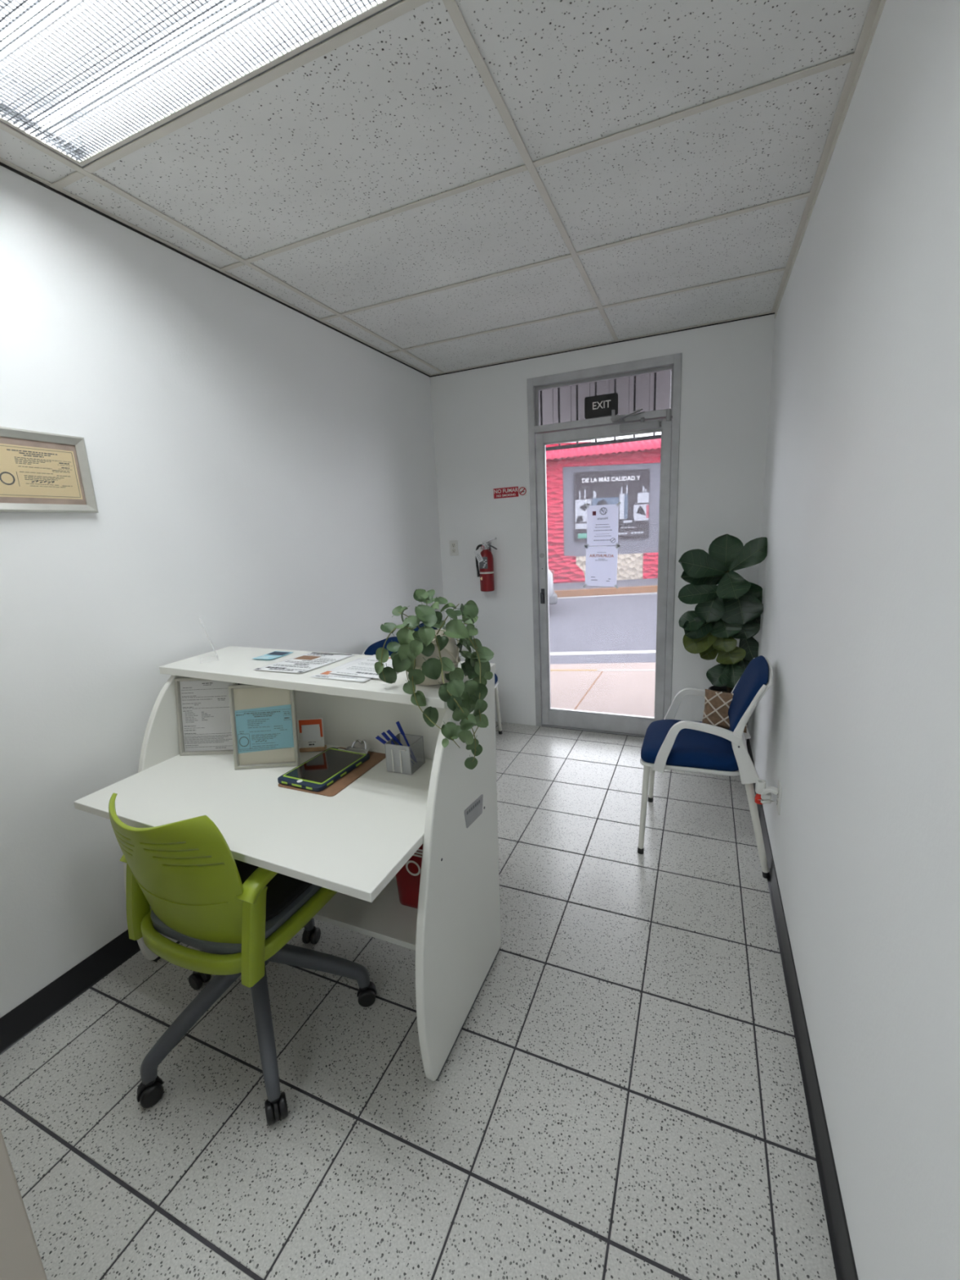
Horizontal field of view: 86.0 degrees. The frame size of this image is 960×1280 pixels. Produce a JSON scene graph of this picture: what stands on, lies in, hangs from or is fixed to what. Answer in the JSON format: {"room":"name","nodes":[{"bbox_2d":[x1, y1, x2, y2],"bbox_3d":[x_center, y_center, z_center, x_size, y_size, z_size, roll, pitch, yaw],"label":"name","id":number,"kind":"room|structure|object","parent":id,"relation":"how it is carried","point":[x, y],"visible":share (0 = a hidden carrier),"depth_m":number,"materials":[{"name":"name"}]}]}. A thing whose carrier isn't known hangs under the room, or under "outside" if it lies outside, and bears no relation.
{"room":"lobby","nodes":[
{"label":"lobby","id":0,"kind":"room"},
{"bbox_2d":[0,1128,47,1279],"bbox_3d":[-1.336,0.006,0.846,1.050,2.820,0.100,2,13,23],"label":"wall","id":1,"kind":"structure","parent":0,"point":[20,1256],"depth_m":0.88,"materials":[{"name":"beige paint"}]},
{"bbox_2d":[192,971,206,982],"bbox_3d":[-0.980,1.157,1.791,0.064,0.057,0.026,2,13,23],"label":"caster wheel","id":2,"kind":"object","parent":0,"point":[197,976],"depth_m":1.78,"materials":[{"name":"black plastic"}]},
{"bbox_2d":[0,165,445,1017],"bbox_3d":[-1.480,-0.158,1.647,0.154,2.820,5.794,3,13,24],"label":"wall","id":3,"kind":"structure","parent":0,"point":[264,474],"depth_m":1.92,"materials":[{"name":"paint"}]},
{"bbox_2d":[0,444,80,497],"bbox_3d":[-1.389,-0.523,1.607,0.001,0.143,0.233,2,13,23],"label":"print","id":4,"kind":"object","parent":3,"relation":"attached to","point":[26,471],"depth_m":1.62,"materials":[{"name":"beige paper"}]},
{"bbox_2d":[0,426,98,512],"bbox_3d":[-1.386,-0.523,1.600,0.023,0.244,0.323,2,13,23],"label":"wall frame","id":5,"kind":"object","parent":3,"relation":"attached to","point":[41,472],"visible":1,"depth_m":1.62,"materials":[{"name":"silver metal"}]},
{"bbox_2d":[0,928,140,1055],"bbox_3d":[-0.919,0.938,2.804,0.016,0.104,3.334,3,13,24],"label":"baseboard","id":6,"kind":"structure","parent":3,"relation":"attached to","point":[20,1021],"depth_m":1.74,"materials":[{"name":"black plastic"}]},
{"bbox_2d":[0,721,836,1279],"bbox_3d":[-0.365,1.274,1.495,2.424,0.060,5.790,2,13,23],"label":"floor","id":7,"kind":"structure","parent":0,"point":[620,1094],"depth_m":1.41,"materials":[{"name":"tile"}]},
{"bbox_2d":[108,792,377,1125],"bbox_3d":[-0.730,0.802,1.583,0.658,0.860,0.677,2,13,23],"label":"chair","id":8,"kind":"object","parent":7,"relation":"on","point":[242,917],"visible":0.94,"depth_m":1.36,"materials":[{"name":"green plastic"}]},
{"bbox_2d":[136,1077,163,1102],"bbox_3d":[-0.918,1.232,1.426,0.025,0.057,0.064,8,16,42],"label":"caster wheel","id":9,"kind":"object","parent":8,"relation":"attached to","point":[148,1090],"depth_m":1.41,"materials":[{"name":"black plastic"}]},
{"bbox_2d":[234,858,311,921],"bbox_3d":[-0.709,0.738,1.622,0.396,0.030,0.344,2,13,23],"label":"seat cushion","id":10,"kind":"object","parent":8,"relation":"on","point":[285,894],"depth_m":1.52,"materials":[{"name":"black fabric"}]},
{"bbox_2d":[270,1096,279,1121],"bbox_3d":[-0.544,1.226,1.367,0.025,0.057,0.064,-11,14,-33],"label":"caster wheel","id":11,"kind":"object","parent":8,"relation":"attached to","point":[274,1100],"depth_m":1.35,"materials":[{"name":"black plastic"}]},
{"bbox_2d":[306,925,315,942],"bbox_3d":[-0.644,1.105,1.959,0.027,0.057,0.063,2,13,23],"label":"caster wheel","id":12,"kind":"object","parent":8,"relation":"attached to","point":[310,930],"depth_m":1.94,"materials":[{"name":"black plastic"}]},
{"bbox_2d":[356,984,377,996],"bbox_3d":[-0.375,1.148,1.697,0.064,0.057,0.025,-7,13,-21],"label":"caster wheel","id":13,"kind":"object","parent":8,"relation":"attached to","point":[364,990],"depth_m":1.68,"materials":[{"name":"black plastic"}]},
{"bbox_2d":[73,645,501,1080],"bbox_3d":[-0.633,0.652,1.758,1.246,1.070,0.757,2,13,23],"label":"reception desk","id":14,"kind":"object","parent":7,"relation":"on","point":[353,842],"visible":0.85,"depth_m":1.58,"materials":[{"name":"white laminate"}]},
{"bbox_2d":[174,677,237,755],"bbox_3d":[-1.025,0.280,1.966,0.230,0.292,0.117,-2,12,1],"label":"picture frame","id":15,"kind":"object","parent":14,"relation":"on","point":[202,705],"visible":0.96,"depth_m":1.94,"materials":[{"name":"white paper"}]},
{"bbox_2d":[181,682,232,748],"bbox_3d":[-1.028,0.287,1.944,0.192,0.246,0.041,-2,12,1],"label":"print","id":16,"kind":"object","parent":15,"relation":"attached to","point":[206,721],"depth_m":1.94,"materials":[{"name":"grey paper"}]},
{"bbox_2d":[227,684,299,769],"bbox_3d":[-0.758,0.295,1.829,0.220,0.295,0.117,-3,12,-2],"label":"picture frame","id":17,"kind":"object","parent":14,"relation":"on","point":[264,720],"visible":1,"depth_m":1.80,"materials":[{"name":"paper"}]},
{"bbox_2d":[236,708,290,751],"bbox_3d":[-0.756,0.316,1.806,0.189,0.136,0.022,-3,12,-2],"label":"print","id":18,"kind":"object","parent":17,"relation":"attached to","point":[257,729],"depth_m":1.81,"materials":[{"name":"blue paper"}]},
{"bbox_2d":[251,650,292,659],"bbox_3d":[-0.804,0.058,1.997,0.112,0.007,0.140,2,13,23],"label":"leaflet","id":19,"kind":"object","parent":14,"relation":"on","point":[276,654],"visible":1,"depth_m":2.00,"materials":[{"name":"teal paper"}]},
{"bbox_2d":[266,651,290,655],"bbox_3d":[-0.794,0.053,2.025,0.096,0.002,0.051,3,13,26],"label":"picture","id":20,"kind":"object","parent":19,"relation":"on","point":[274,653],"depth_m":2.02,"materials":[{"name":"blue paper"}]},
{"bbox_2d":[253,652,354,673],"bbox_3d":[-0.630,0.079,1.865,0.230,0.005,0.277,2,13,23],"label":"flyer","id":21,"kind":"object","parent":14,"relation":"on","point":[311,660],"visible":1,"depth_m":1.85,"materials":[{"name":"white paper"}]},
{"bbox_2d":[294,655,320,660],"bbox_3d":[-0.648,0.067,1.931,0.089,0.001,0.056,2,13,23],"label":"picture","id":22,"kind":"object","parent":21,"relation":"on","point":[300,657],"depth_m":1.93},
{"bbox_2d":[297,718,326,751],"bbox_3d":[-0.628,0.355,1.918,0.094,0.124,0.029,-3,12,-2],"label":"sign","id":23,"kind":"object","parent":14,"relation":"on","point":[311,735],"visible":0.98,"depth_m":1.92,"materials":[{"name":"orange paper"}]},
{"bbox_2d":[159,645,495,708],"bbox_3d":[-0.589,0.106,1.809,1.245,0.028,0.403,2,13,23],"label":"countertop","id":24,"kind":"structure","parent":14,"relation":"on","point":[235,664],"depth_m":1.72,"materials":[{"name":"white laminate"}]},
{"bbox_2d":[278,738,386,796],"bbox_3d":[-0.495,0.418,1.757,0.226,0.054,0.316,2,13,23],"label":"clipboard","id":25,"kind":"object","parent":14,"relation":"on","point":[336,787],"visible":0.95,"depth_m":1.72,"materials":[{"name":"brown wood"}]},
{"bbox_2d":[277,746,369,791],"bbox_3d":[-0.527,0.435,1.756,0.192,0.018,0.274,2,13,23],"label":"tablet","id":26,"kind":"object","parent":25,"relation":"on","point":[316,774],"visible":1,"depth_m":1.72,"materials":[{"name":"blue glass"}]},
{"bbox_2d":[311,657,373,682],"bbox_3d":[-0.400,0.098,1.727,0.215,0.004,0.264,2,13,23],"label":"sheet","id":27,"kind":"object","parent":14,"relation":"on","point":[326,674],"visible":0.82,"depth_m":1.65,"materials":[{"name":"white paper"}]},
{"bbox_2d":[328,654,396,678],"bbox_3d":[-0.347,0.087,1.748,0.225,0.005,0.285,2,13,23],"label":"sheet","id":28,"kind":"object","parent":27,"relation":"on","point":[365,668],"visible":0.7,"depth_m":1.72,"materials":[{"name":"white paper"}]},
{"bbox_2d":[336,659,390,675],"bbox_3d":[-0.357,0.092,1.724,0.179,0.003,0.186,2,13,23],"label":"print","id":29,"kind":"object","parent":28,"relation":"on","point":[364,667],"depth_m":1.72,"materials":[{"name":"grey paper"}]},
{"bbox_2d":[312,879,417,950],"bbox_3d":[-0.542,0.961,1.953,1.153,0.022,0.256,2,13,23],"label":"shelf","id":30,"kind":"object","parent":14,"relation":"attached to","point":[384,918],"depth_m":1.81,"materials":[{"name":"white laminate"}]},
{"bbox_2d":[384,733,425,774],"bbox_3d":[-0.254,0.385,1.742,0.095,0.100,0.099,2,13,22],"label":"pen cup","id":31,"kind":"object","parent":14,"relation":"on","point":[398,757],"visible":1,"depth_m":1.71,"materials":[{"name":"metal"}]},
{"bbox_2d":[375,735,413,763],"bbox_3d":[-0.289,0.375,1.749,0.124,0.108,0.013,-2,12,3],"label":"pen","id":32,"kind":"object","parent":31,"relation":"in","point":[378,737],"visible":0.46,"depth_m":1.74,"materials":[{"name":"blue plastic"}]},
{"bbox_2d":[381,731,413,766],"bbox_3d":[-0.281,0.370,1.746,0.106,0.118,0.013,1,13,17],"label":"pen","id":33,"kind":"object","parent":31,"relation":"in","point":[384,734],"visible":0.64,"depth_m":1.74,"materials":[{"name":"blue plastic"}]},
{"bbox_2d":[386,728,416,761],"bbox_3d":[-0.267,0.364,1.760,0.099,0.122,0.013,-1,12,9],"label":"pen","id":34,"kind":"object","parent":31,"relation":"in","point":[388,731],"visible":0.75,"depth_m":1.75,"materials":[{"name":"blue plastic"}]},
{"bbox_2d":[395,720,416,759],"bbox_3d":[-0.254,0.351,1.772,0.079,0.141,0.013,5,14,33],"label":"pen","id":35,"kind":"object","parent":31,"relation":"in","point":[397,723],"visible":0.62,"depth_m":1.77,"materials":[{"name":"blue plastic"}]},
{"bbox_2d":[395,844,422,908],"bbox_3d":[-0.164,0.770,1.804,0.346,0.374,0.117,2,13,23],"label":"tote bag","id":36,"kind":"object","parent":14,"relation":"on","point":[408,877],"visible":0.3,"depth_m":1.82,"materials":[{"name":"red fabric"}]},
{"bbox_2d":[405,848,422,875],"bbox_3d":[-0.220,0.767,1.773,0.087,0.109,0.002,2,13,23],"label":"print","id":37,"kind":"object","parent":36,"relation":"attached to","point":[413,866],"depth_m":1.79,"materials":[{"name":"white"}]},
{"bbox_2d":[374,588,493,769],"bbox_3d":[-0.132,0.090,1.480,0.336,0.466,0.413,0,12,11],"label":"trailing plant","id":38,"kind":"object","parent":14,"relation":"on","point":[429,655],"visible":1,"depth_m":1.42,"materials":[{"name":"green plant"}]},
{"bbox_2d":[362,636,399,655],"bbox_3d":[-0.359,0.444,3.117,0.553,0.890,0.524,2,13,23],"label":"chair","id":39,"kind":"object","parent":7,"relation":"on","point":[371,650],"visible":0.05,"depth_m":3.05,"materials":[{"name":"blue fabric"}]},
{"bbox_2d":[413,622,502,734],"bbox_3d":[-0.175,0.326,3.631,0.553,0.890,0.524,1,12,15],"label":"chair","id":40,"kind":"object","parent":7,"relation":"on","point":[496,695],"visible":0.04,"depth_m":3.80,"materials":[{"name":"blue fabric"}]},
{"bbox_2d":[413,622,437,631],"bbox_3d":[-0.347,0.042,3.614,0.142,0.311,0.432,1,12,15],"label":"cushion","id":41,"kind":"object","parent":40,"relation":"on","point":[422,624],"depth_m":3.58,"materials":[{"name":"blue fabric"}]},
{"bbox_2d":[494,673,497,684],"bbox_3d":[-0.120,0.297,3.610,0.430,0.076,0.460,1,12,15],"label":"seat cushion","id":42,"kind":"object","parent":40,"relation":"on","point":[495,677],"depth_m":3.68,"materials":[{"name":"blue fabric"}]},
{"bbox_2d":[637,655,773,878],"bbox_3d":[1.060,0.520,2.434,0.553,0.890,0.524,2,13,23],"label":"chair","id":43,"kind":"object","parent":7,"relation":"on","point":[692,746],"visible":0.97,"depth_m":2.25,"materials":[{"name":"blue fabric"}]},
{"bbox_2d":[640,719,738,771],"bbox_3d":[1.005,0.488,2.451,0.430,0.076,0.460,2,13,23],"label":"seat cushion","id":44,"kind":"object","parent":43,"relation":"on","point":[692,750],"depth_m":2.31,"materials":[{"name":"blue fabric"}]},
{"bbox_2d":[728,655,768,732],"bbox_3d":[1.197,0.244,2.310,0.142,0.311,0.432,2,13,23],"label":"cushion","id":45,"kind":"object","parent":43,"relation":"on","point":[753,682],"depth_m":2.20,"materials":[{"name":"blue fabric"}]},
{"bbox_2d":[677,533,767,740],"bbox_3d":[1.418,0.088,3.092,0.451,1.422,0.357,2,13,23],"label":"fiddle leaf fig","id":46,"kind":"object","parent":7,"relation":"on","point":[730,610],"visible":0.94,"depth_m":2.95,"materials":[{"name":"green plant"}]},
{"bbox_2d":[708,685,748,740],"bbox_3d":[1.544,0.541,3.207,0.240,0.478,0.240,2,13,23],"label":"pot","id":47,"kind":"object","parent":7,"relation":"on","point":[723,689],"depth_m":3.25,"materials":[{"name":"brown wicker"}]},
{"bbox_2d":[0,0,886,377],"bbox_3d":[-0.460,-1.426,0.904,2.604,0.280,5.790,2,13,23],"label":"ceiling","id":48,"kind":"structure","parent":0,"point":[442,187],"depth_m":1.63,"materials":[{"name":"white tile"}]},
{"bbox_2d":[0,0,402,167],"bbox_3d":[-0.762,-1.391,1.034,1.195,0.120,0.586,2,13,23],"label":"ceiling light","id":49,"kind":"object","parent":48,"relation":"attached to","point":[83,80],"visible":1,"depth_m":1.24,"materials":[{"name":"grey plastic"}]},
{"bbox_2d":[430,314,774,743],"bbox_3d":[0.740,-0.697,3.670,2.214,2.820,0.200,2,13,23],"label":"wall","id":50,"kind":"structure","parent":0,"point":[480,415],"depth_m":3.53,"materials":[{"name":"paint"}]},
{"bbox_2d":[448,540,458,555],"bbox_3d":[-0.202,-0.709,3.963,0.072,0.118,0.008,2,13,23],"label":"wall outlet","id":51,"kind":"object","parent":50,"relation":"attached to","point":[453,544],"visible":1,"depth_m":3.96,"materials":[{"name":"white plastic"}]},
{"bbox_2d":[473,537,497,591],"bbox_3d":[0.054,-0.559,3.820,0.168,0.390,0.127,2,13,23],"label":"fire extinguisher","id":52,"kind":"object","parent":50,"relation":"attached to","point":[485,571],"visible":1,"depth_m":3.78,"materials":[{"name":"red metal"}]},
{"bbox_2d":[493,485,527,498],"bbox_3d":[0.216,-1.062,3.700,0.253,0.072,0.002,2,13,23],"label":"no smoking sign","id":53,"kind":"object","parent":50,"relation":"attached to","point":[514,491],"visible":1,"depth_m":3.70,"materials":[{"name":"red plastic"}]},
{"bbox_2d":[539,390,542,425],"bbox_3d":[0.445,-1.669,3.703,0.015,0.231,0.027,2,13,23],"label":"metal bar","id":54,"kind":"object","parent":50,"relation":"in","point":[540,391],"depth_m":3.70,"materials":[{"name":"black metal"}]},
{"bbox_2d":[557,387,559,422],"bbox_3d":[0.564,-1.664,3.653,0.013,0.228,0.027,2,13,23],"label":"metal bar","id":55,"kind":"object","parent":50,"relation":"in","point":[558,388],"depth_m":3.65,"materials":[{"name":"black metal"}]},
{"bbox_2d":[576,384,577,420],"bbox_3d":[0.683,-1.660,3.601,0.008,0.229,0.027,2,13,23],"label":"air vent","id":56,"kind":"object","parent":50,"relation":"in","point":[576,384],"depth_m":3.60,"materials":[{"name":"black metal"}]},
{"bbox_2d":[546,432,661,450],"bbox_3d":[0.849,-1.382,3.594,0.786,0.040,0.027,2,13,23],"label":"roof edge","id":57,"kind":"object","parent":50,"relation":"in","point":[559,446],"depth_m":3.58,"materials":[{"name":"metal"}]},
{"bbox_2d":[526,352,682,737],"bbox_3d":[0.830,-0.533,3.559,0.980,2.497,0.267,2,13,23],"label":"door","id":58,"kind":"structure","parent":50,"relation":"in","point":[666,421],"depth_m":3.49,"materials":[{"name":"metal"}]},
{"bbox_2d":[584,392,617,418],"bbox_3d":[0.791,-1.528,3.358,0.216,0.134,0.007,2,13,23],"label":"exit sign","id":59,"kind":"object","parent":58,"relation":"attached to","point":[598,406],"visible":1,"depth_m":3.36,"materials":[{"name":"black plastic"}]},
{"bbox_2d":[582,544,620,588],"bbox_3d":[0.845,-0.513,3.588,0.258,0.315,0.003,2,13,23],"label":"paper notice","id":60,"kind":"object","parent":58,"relation":"attached to","point":[601,562],"visible":1,"depth_m":3.59,"materials":[{"name":"white paper"}]},
{"bbox_2d":[591,551,610,581],"bbox_3d":[0.843,-0.511,3.589,0.137,0.204,0.001,2,13,23],"label":"print","id":61,"kind":"object","parent":60,"relation":"attached to","point":[600,561],"depth_m":3.59,"materials":[{"name":"grey paper"}]},
{"bbox_2d":[584,502,620,547],"bbox_3d":[0.839,-0.786,3.526,0.246,0.306,0.003,2,13,23],"label":"paper notice","id":62,"kind":"object","parent":58,"relation":"attached to","point":[602,520],"visible":1,"depth_m":3.53,"materials":[{"name":"grey paper"}]},
{"bbox_2d":[593,506,612,541],"bbox_3d":[0.841,-0.794,3.523,0.123,0.223,0.001,2,13,23],"label":"print","id":63,"kind":"object","parent":62,"relation":"attached to","point":[602,516],"depth_m":3.52,"materials":[{"name":"grey paper"}]},
{"bbox_2d":[538,369,671,425],"bbox_3d":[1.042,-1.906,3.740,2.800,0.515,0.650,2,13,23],"label":"transom window","id":64,"kind":"structure","parent":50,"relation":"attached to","point":[644,383],"depth_m":4.04,"materials":[{"name":"clear glass"}]},
{"bbox_2d":[633,375,635,411],"bbox_3d":[1.039,-1.649,3.448,0.013,0.218,0.027,2,13,23],"label":"metal bar","id":65,"kind":"object","parent":50,"relation":"in","point":[634,384],"depth_m":3.45,"materials":[{"name":"black metal"}]},
{"bbox_2d":[653,372,656,410],"bbox_3d":[1.158,-1.639,3.399,0.013,0.230,0.027,2,13,23],"label":"metal bar","id":66,"kind":"object","parent":50,"relation":"in","point":[655,376],"depth_m":3.39,"materials":[{"name":"black metal"}]},
{"bbox_2d":[748,0,959,1279],"bbox_3d":[0.732,-0.064,0.702,0.150,2.820,5.790,2,13,23],"label":"wall","id":67,"kind":"structure","parent":0,"point":[857,723],"depth_m":1.00,"materials":[{"name":"paint"}]},
{"bbox_2d":[776,780,782,815],"bbox_3d":[1.198,0.631,2.062,0.008,0.118,0.072,2,13,23],"label":"wall outlet","id":68,"kind":"object","parent":67,"relation":"attached to","point":[780,788],"visible":0.96,"depth_m":2.04,"materials":[{"name":"white plastic"}]},
{"bbox_2d":[754,778,777,804],"bbox_3d":[1.169,0.630,2.098,0.081,0.100,0.066,2,13,23],"label":"air freshener","id":69,"kind":"object","parent":68,"relation":"attached to","point":[763,795],"visible":1,"depth_m":2.09,"materials":[{"name":"white plastic"}]},
{"bbox_2d":[754,793,762,804],"bbox_3d":[1.156,0.652,2.124,0.038,0.048,0.037,2,13,23],"label":"liquid bottle","id":70,"kind":"object","parent":69,"relation":"on","point":[758,797],"depth_m":2.11,"materials":[{"name":"red plastic"}]},
{"bbox_2d":[746,738,858,1279],"bbox_3d":[0.680,1.261,0.922,0.016,0.104,5.588,2,13,23],"label":"baseboard","id":71,"kind":"structure","parent":67,"relation":"attached to","point":[845,1267],"depth_m":1.32,"materials":[{"name":"black plastic"}]},
{"label":"outside","id":72,"kind":"structure","parent":0,"visible":0},
{"bbox_2d":[564,440,591,443],"bbox_3d":[4.115,-10.124,33.177,5.300,8.600,4.050,2,13,23],"label":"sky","id":73,"kind":"structure","parent":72,"point":[586,441],"depth_m":31.31,"materials":[{"name":"grey"}]},
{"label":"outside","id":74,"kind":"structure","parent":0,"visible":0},
{"bbox_2d":[553,577,657,597],"bbox_3d":[3.372,-1.392,13.492,31.125,0.200,2.308,-3,12,-1],"label":"pavement","id":75,"kind":"structure","parent":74,"point":[637,585],"depth_m":12.39,"materials":[{"name":"concrete"}]},
{"bbox_2d":[546,438,671,583],"bbox_3d":[4.471,-4.035,16.027,13.000,4.005,5.424,-3,12,-1],"label":"building","id":76,"kind":"structure","parent":75,"relation":"on","point":[637,558],"depth_m":13.73,"materials":[{"name":"red paint"}]},
{"bbox_2d":[573,468,649,542],"bbox_3d":[3.515,-3.580,13.711,2.010,1.790,0.023,-3,12,-1],"label":"poster","id":77,"kind":"object","parent":76,"relation":"attached to","point":[631,488],"visible":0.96,"depth_m":13.66,"materials":[{"name":"grey paper"}]},
{"bbox_2d":[576,515,582,522],"bbox_3d":[2.666,-3.235,13.752,0.180,0.160,0.008,-3,12,-1],"label":"picture","id":78,"kind":"object","parent":77,"relation":"attached to","point":[579,518],"depth_m":13.75,"materials":[{"name":"black"}]},
{"bbox_2d":[575,523,586,528],"bbox_3d":[2.760,-3.054,13.796,0.410,0.140,0.006,-3,12,-1],"label":"picture","id":79,"kind":"object","parent":77,"relation":"attached to","point":[578,526],"depth_m":13.79,"materials":[{"name":"grey"}]},
{"bbox_2d":[577,533,586,538],"bbox_3d":[2.817,-2.808,13.850,0.360,0.130,0.006,-3,12,-1],"label":"picture","id":80,"kind":"object","parent":77,"relation":"attached to","point":[580,535],"depth_m":13.85,"materials":[{"name":"teal"}]},
{"bbox_2d":[574,498,591,522],"bbox_3d":[2.751,-3.446,13.713,0.430,0.580,0.006,-3,12,-1],"label":"picture","id":81,"kind":"object","parent":77,"relation":"attached to","point":[580,509],"depth_m":13.70,"materials":[{"name":"grey paper"}]},
{"bbox_2d":[579,503,590,511],"bbox_3d":[2.792,-3.535,13.693,0.300,0.200,0.008,-3,12,-1],"label":"picture","id":82,"kind":"object","parent":77,"relation":"attached to","point":[582,507],"depth_m":13.69,"materials":[{"name":"black"}]},
{"bbox_2d":[596,499,607,505],"bbox_3d":[3.229,-3.607,13.691,0.340,0.260,0.008,-3,12,-1],"label":"picture","id":83,"kind":"object","parent":77,"relation":"attached to","point":[599,502],"depth_m":13.68,"materials":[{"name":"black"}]},
{"bbox_2d":[591,497,618,505],"bbox_3d":[3.341,-3.560,13.708,0.720,0.450,0.006,-3,12,-1],"label":"picture","id":84,"kind":"object","parent":77,"relation":"attached to","point":[595,500],"depth_m":13.67,"materials":[{"name":"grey paper"}]},
{"bbox_2d":[619,493,624,519],"bbox_3d":[3.792,-3.559,13.722,0.140,0.660,0.006,-3,12,-1],"label":"picture","id":85,"kind":"object","parent":77,"relation":"on","point":[621,495],"depth_m":13.72,"materials":[{"name":"grey paper"}]},
{"bbox_2d":[623,494,627,519],"bbox_3d":[3.892,-3.555,13.726,0.100,0.640,0.006,-3,12,-1],"label":"picture","id":86,"kind":"object","parent":77,"relation":"on","point":[625,496],"depth_m":13.72,"materials":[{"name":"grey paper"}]},
{"bbox_2d":[620,517,634,526],"bbox_3d":[3.951,-3.166,13.807,0.380,0.200,0.008,-3,12,-1],"label":"picture","id":87,"kind":"object","parent":77,"relation":"attached to","point":[624,522],"depth_m":13.80,"materials":[{"name":"white paper"}]},
{"bbox_2d":[636,506,645,515],"bbox_3d":[4.317,-3.454,13.758,0.260,0.270,0.008,-3,12,-1],"label":"picture","id":88,"kind":"object","parent":77,"relation":"attached to","point":[641,510],"depth_m":13.76,"materials":[{"name":"black"}]},
{"bbox_2d":[633,504,648,520],"bbox_3d":[4.314,-3.411,13.770,0.410,0.420,0.006,-3,12,-1],"label":"picture","id":89,"kind":"object","parent":77,"relation":"attached to","point":[641,512],"depth_m":13.76,"materials":[{"name":"grey paper"}]},
{"bbox_2d":[637,492,648,502],"bbox_3d":[4.346,-3.785,13.692,0.310,0.260,0.006,-3,12,-1],"label":"picture","id":90,"kind":"object","parent":77,"relation":"attached to","point":[642,497],"depth_m":13.69,"materials":[{"name":"grey paper"}]},
{"bbox_2d":[645,505,648,518],"bbox_3d":[4.483,-3.439,13.768,0.070,0.340,0.008,-3,12,-1],"label":"picture","id":91,"kind":"object","parent":77,"relation":"attached to","point":[646,506],"depth_m":13.77,"materials":[{"name":"pink"}]},
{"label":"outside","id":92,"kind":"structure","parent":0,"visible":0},
{"bbox_2d":[550,662,655,670],"bbox_3d":[0.422,0.483,5.759,27.244,0.075,1.374,-1,12,7],"label":"curb","id":93,"kind":"object","parent":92,"point":[651,665],"depth_m":6.13,"materials":[{"name":"concrete"}]},
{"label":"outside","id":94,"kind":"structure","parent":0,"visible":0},
{"bbox_2d":[550,669,665,717],"bbox_3d":[0.005,0.752,4.260,27.066,0.172,4.508,0,12,13],"label":"pavement","id":95,"kind":"structure","parent":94,"point":[620,691],"depth_m":4.88,"materials":[{"name":"concrete"}]},
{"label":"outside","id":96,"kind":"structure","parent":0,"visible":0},
{"bbox_2d":[549,592,657,664],"bbox_3d":[2.683,-0.200,8.453,31.483,0.073,8.017,-3,12,-1],"label":"road","id":97,"kind":"structure","parent":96,"point":[612,628],"depth_m":8.34,"materials":[{"name":"grey asphalt"}]},
{"bbox_2d":[548,566,557,604],"bbox_3d":[-0.663,-1.233,10.546,4.320,1.400,1.680,-2,12,4],"label":"parked car","id":98,"kind":"object","parent":97,"relation":"on","point":[553,597],"visible":0.1,"depth_m":9.69,"materials":[{"name":"silver metal"}]},
{"bbox_2d":[550,569,554,580],"bbox_3d":[1.321,-1.233,9.802,0.170,0.200,0.240,-2,12,4],"label":"tail light","id":99,"kind":"object","parent":98,"relation":"attached to","point":[552,571],"depth_m":9.67,"materials":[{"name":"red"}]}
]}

